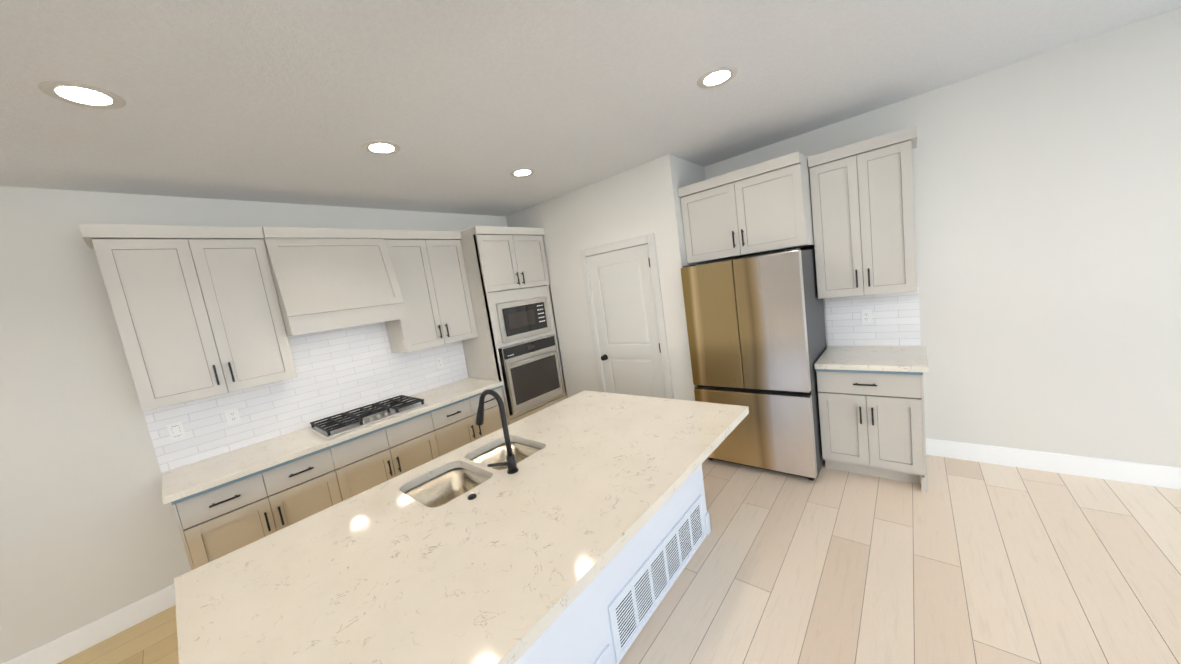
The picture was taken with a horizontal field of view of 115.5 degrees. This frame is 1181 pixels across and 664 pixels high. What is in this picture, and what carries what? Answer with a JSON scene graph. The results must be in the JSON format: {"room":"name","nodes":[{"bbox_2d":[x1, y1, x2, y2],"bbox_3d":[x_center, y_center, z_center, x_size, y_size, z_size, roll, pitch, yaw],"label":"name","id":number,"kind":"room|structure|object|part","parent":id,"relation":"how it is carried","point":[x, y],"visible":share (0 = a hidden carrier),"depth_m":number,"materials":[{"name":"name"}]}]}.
{"room":"kitchen","nodes":[
{"label":"kitchen","id":0,"kind":"room"},
{"bbox_2d":[0,186,507,663],"bbox_3d":[-2.966,0.474,2.533,0.150,2.740,8.130,-2,9,41],"label":"wall","id":1,"kind":"structure","parent":0,"point":[89,530],"depth_m":2.25,"materials":[{"name":"paint"}]},
{"bbox_2d":[3,584,175,663],"bbox_3d":[-4.030,2.123,1.106,0.014,0.140,4.038,-2,9,41],"label":"baseboard","id":2,"kind":"structure","parent":1,"relation":"attached to","point":[74,642],"depth_m":2.28,"materials":[{"name":"paint"}]},
{"bbox_2d":[78,224,296,411],"bbox_3d":[-2.633,-0.124,2.529,0.376,1.098,0.782,-2,9,41],"label":"upper cabinet","id":3,"kind":"object","parent":1,"relation":"attached to","point":[197,313],"visible":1,"depth_m":2.39,"materials":[{"name":"paint"}]},
{"bbox_2d":[143,322,468,472],"bbox_3d":[-2.184,0.351,3.319,0.008,0.773,2.326,-2,9,41],"label":"backsplash","id":4,"kind":"structure","parent":1,"relation":"attached to","point":[341,370],"depth_m":3.12,"materials":[{"name":"tile"}]},
{"bbox_2d":[166,421,185,440],"bbox_3d":[-2.829,0.677,2.547,0.009,0.116,0.072,-2,9,41],"label":"light switch","id":5,"kind":"object","parent":4,"relation":"attached to","point":[176,430],"visible":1,"depth_m":2.54,"materials":[{"name":"plastic"}]},
{"bbox_2d":[225,407,241,424],"bbox_3d":[-2.646,0.625,2.761,0.009,0.116,0.072,-2,9,41],"label":"electrical outlet","id":6,"kind":"object","parent":4,"relation":"attached to","point":[232,415],"visible":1,"depth_m":2.76,"materials":[{"name":"plastic"}]},
{"bbox_2d":[435,357,442,368],"bbox_3d":[-1.609,0.329,3.970,0.009,0.116,0.072,-2,9,41],"label":"electrical outlet","id":7,"kind":"object","parent":4,"relation":"attached to","point":[439,363],"visible":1,"depth_m":3.97,"materials":[{"name":"plastic"}]},
{"bbox_2d":[262,227,406,335],"bbox_3d":[-2.097,-0.424,3.063,0.502,0.785,0.809,-2,9,41],"label":"range hood","id":8,"kind":"object","parent":1,"relation":"attached to","point":[325,279],"visible":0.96,"depth_m":2.89,"materials":[{"name":"paint"}]},
{"bbox_2d":[384,230,477,352],"bbox_3d":[-1.623,-0.411,3.707,0.376,1.098,0.751,-2,9,41],"label":"upper cabinet","id":9,"kind":"object","parent":1,"relation":"attached to","point":[430,271],"visible":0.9,"depth_m":3.58,"materials":[{"name":"paint"}]},
{"bbox_2d":[0,0,1180,216],"bbox_3d":[-0.256,-1.030,-0.191,8.000,0.100,8.480,-2,9,41],"label":"ceiling","id":10,"kind":"structure","parent":0,"point":[466,106],"depth_m":1.84,"materials":[{"name":"white paint"}]},
{"bbox_2d":[38,81,125,108],"bbox_3d":[-1.991,-0.927,1.468,0.210,0.008,0.210,-2,9,41],"label":"recessed light","id":11,"kind":"object","parent":10,"relation":"in","point":[82,95],"visible":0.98,"depth_m":1.46,"materials":[{"name":"beige plastic"}]},
{"bbox_2d":[362,141,399,154],"bbox_3d":[-1.284,-1.128,2.293,0.210,0.008,0.210,-2,9,41],"label":"recessed light","id":12,"kind":"object","parent":10,"relation":"in","point":[381,147],"visible":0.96,"depth_m":2.29,"materials":[{"name":"beige plastic"}]},
{"bbox_2d":[510,168,534,176],"bbox_3d":[-0.570,-1.331,3.126,0.210,0.008,0.210,-2,9,41],"label":"recessed light","id":13,"kind":"object","parent":10,"relation":"in","point":[524,172],"visible":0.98,"depth_m":3.12,"materials":[{"name":"beige plastic"}]},
{"bbox_2d":[697,66,736,88],"bbox_3d":[0.688,-1.379,2.029,0.210,0.008,0.210,-2,9,41],"label":"recessed light","id":14,"kind":"object","parent":10,"relation":"in","point":[716,77],"visible":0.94,"depth_m":2.02,"materials":[{"name":"beige plastic"}]},
{"bbox_2d":[506,154,713,400],"bbox_3d":[0.279,-0.222,4.437,2.300,2.740,0.880,-2,9,41],"label":"wall","id":15,"kind":"structure","parent":0,"point":[640,200],"depth_m":3.68,"materials":[{"name":"paint"}]},
{"bbox_2d":[579,233,673,398],"bbox_3d":[0.403,0.145,3.866,0.923,2.119,0.087,-2,9,41],"label":"door frame","id":16,"kind":"structure","parent":15,"relation":"attached to","point":[649,239],"depth_m":3.60,"materials":[{"name":"paint"}]},
{"bbox_2d":[587,244,665,397],"bbox_3d":[0.387,0.186,3.842,0.768,2.032,0.101,-2,9,41],"label":"pantry door","id":17,"kind":"structure","parent":15,"relation":"in","point":[625,310],"depth_m":3.80,"materials":[{"name":"paint"}]},
{"bbox_2d":[57,455,1180,663],"bbox_3d":[0.145,1.761,0.146,8.000,0.100,8.480,-2,9,41],"label":"floor","id":18,"kind":"structure","parent":0,"point":[959,561],"depth_m":1.97,"materials":[{"name":"brown wood"}]},
{"bbox_2d":[172,387,507,569],"bbox_3d":[-1.812,1.183,3.217,0.653,0.859,2.305,-2,9,41],"label":"base cabinet","id":19,"kind":"object","parent":18,"relation":"on","point":[219,522],"visible":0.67,"depth_m":2.64,"materials":[{"name":"paint"}]},
{"bbox_2d":[162,378,502,504],"bbox_3d":[-1.881,0.752,3.157,0.653,0.060,2.326,-2,9,41],"label":"countertop","id":20,"kind":"structure","parent":19,"relation":"on","point":[187,482],"depth_m":2.62,"materials":[{"name":"stone"}]},
{"bbox_2d":[309,395,426,438],"bbox_3d":[-1.871,0.689,3.160,0.500,0.057,0.756,-2,9,41],"label":"cooktop","id":21,"kind":"object","parent":20,"relation":"in","point":[348,421],"visible":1,"depth_m":3.08,"materials":[{"name":"metal"}]},
{"bbox_2d":[460,226,567,424],"bbox_3d":[-0.896,0.103,4.322,0.653,2.460,0.908,-2,9,41],"label":"tall cabinet","id":22,"kind":"object","parent":18,"relation":"on","point":[505,264],"visible":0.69,"depth_m":3.94,"materials":[{"name":"paint"}]},
{"bbox_2d":[496,296,550,342],"bbox_3d":[-0.902,-0.141,4.267,0.534,0.413,0.694,-2,9,41],"label":"built-in microwave","id":23,"kind":"object","parent":22,"relation":"in","point":[521,319],"visible":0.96,"depth_m":4.06,"materials":[{"name":"metal"}]},
{"bbox_2d":[498,335,562,414],"bbox_3d":[-0.814,0.460,4.339,0.638,0.720,0.756,-2,9,41],"label":"wall oven","id":24,"kind":"object","parent":22,"relation":"in","point":[531,373],"visible":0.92,"depth_m":4.10,"materials":[{"name":"metal"}]},
{"bbox_2d":[515,464,710,663],"bbox_3d":[-0.313,1.123,1.927,0.943,0.859,2.211,-2,9,41],"label":"kitchen island","id":25,"kind":"object","parent":18,"relation":"on","point":[578,630],"visible":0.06,"depth_m":1.65,"materials":[{"name":"paint"}]},
{"bbox_2d":[174,390,748,663],"bbox_3d":[-0.284,0.675,1.762,1.290,0.051,2.260,-2,9,41],"label":"island countertop","id":26,"kind":"structure","parent":25,"relation":"on","point":[503,567],"depth_m":1.29,"materials":[{"name":"stone"}]},
{"bbox_3d":[-0.508,0.706,1.601,0.038,0.010,0.038,-2,9,41],"label":"sink button","id":27,"kind":"part","parent":26,"relation":"part of","materials":[{"name":"black metal"}]},
{"bbox_2d":[404,442,541,507],"bbox_3d":[-0.558,0.830,1.935,0.436,0.214,0.726,-2,9,41],"label":"sink","id":28,"kind":"object","parent":26,"relation":"in","point":[444,488],"visible":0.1,"depth_m":2.01,"materials":[{"name":"metal"}]},
{"bbox_2d":[476,389,517,473],"bbox_3d":[-0.496,0.481,1.786,0.224,0.405,0.149,-2,9,41],"label":"faucet","id":29,"kind":"object","parent":26,"relation":"on","point":[510,463],"visible":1,"depth_m":1.76,"materials":[{"name":"black metal"}]},
{"bbox_2d":[608,495,706,663],"bbox_3d":[0.418,1.281,2.053,0.012,0.288,0.990,-2,9,41],"label":"vent grille","id":30,"kind":"object","parent":25,"relation":"in","point":[635,602],"visible":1,"depth_m":1.95,"materials":[{"name":"metal"}]},
{"bbox_2d":[681,248,825,480],"bbox_3d":[1.496,0.228,3.303,0.907,1.780,0.820,-2,9,41],"label":"refrigerator","id":31,"kind":"object","parent":18,"relation":"on","point":[756,334],"visible":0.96,"depth_m":2.92,"materials":[{"name":"metal"}]},
{"bbox_2d":[816,371,926,491],"bbox_3d":[2.214,0.638,2.936,0.615,0.859,0.653,-2,9,41],"label":"base cabinet","id":32,"kind":"object","parent":18,"relation":"on","point":[872,424],"visible":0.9,"depth_m":2.70,"materials":[{"name":"paint"}]},
{"bbox_2d":[814,346,928,374],"bbox_3d":[2.161,0.205,2.876,0.647,0.060,0.653,-2,9,41],"label":"countertop","id":33,"kind":"structure","parent":32,"relation":"on","point":[909,360],"depth_m":2.76,"materials":[{"name":"stone"}]},
{"bbox_2d":[704,8,1180,467],"bbox_3d":[3.439,-0.403,2.172,5.450,2.740,0.150,-2,9,41],"label":"wall","id":34,"kind":"structure","parent":0,"point":[1047,199],"depth_m":2.42,"materials":[{"name":"paint"}]},
{"bbox_2d":[678,151,813,263],"bbox_3d":[1.378,-1.010,3.251,0.952,0.660,0.653,-2,9,41],"label":"upper cabinet","id":35,"kind":"object","parent":34,"relation":"attached to","point":[763,207],"visible":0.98,"depth_m":2.97,"materials":[{"name":"paint"}]},
{"bbox_2d":[807,125,916,298],"bbox_3d":[2.095,-0.842,2.853,0.631,1.098,0.376,-2,9,41],"label":"upper cabinet","id":36,"kind":"object","parent":34,"relation":"attached to","point":[862,197],"visible":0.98,"depth_m":2.73,"materials":[{"name":"paint"}]},
{"bbox_2d":[825,287,920,345],"bbox_3d":[2.321,-0.110,3.096,0.619,0.460,0.008,-2,9,41],"label":"backsplash","id":37,"kind":"structure","parent":34,"relation":"attached to","point":[895,319],"depth_m":3.07,"materials":[{"name":"tile"}]},
{"bbox_2d":[861,310,871,323],"bbox_3d":[2.295,-0.127,3.101,0.072,0.116,0.009,-2,9,41],"label":"electrical outlet","id":38,"kind":"object","parent":37,"relation":"attached to","point":[866,316],"visible":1,"depth_m":3.10,"materials":[{"name":"plastic"}]},
{"bbox_2d":[925,438,1180,489],"bbox_3d":[4.108,0.869,1.799,3.725,0.140,0.014,-2,9,41],"label":"baseboard","id":39,"kind":"structure","parent":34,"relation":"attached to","point":[1139,473],"depth_m":2.55,"materials":[{"name":"paint"}]}
]}

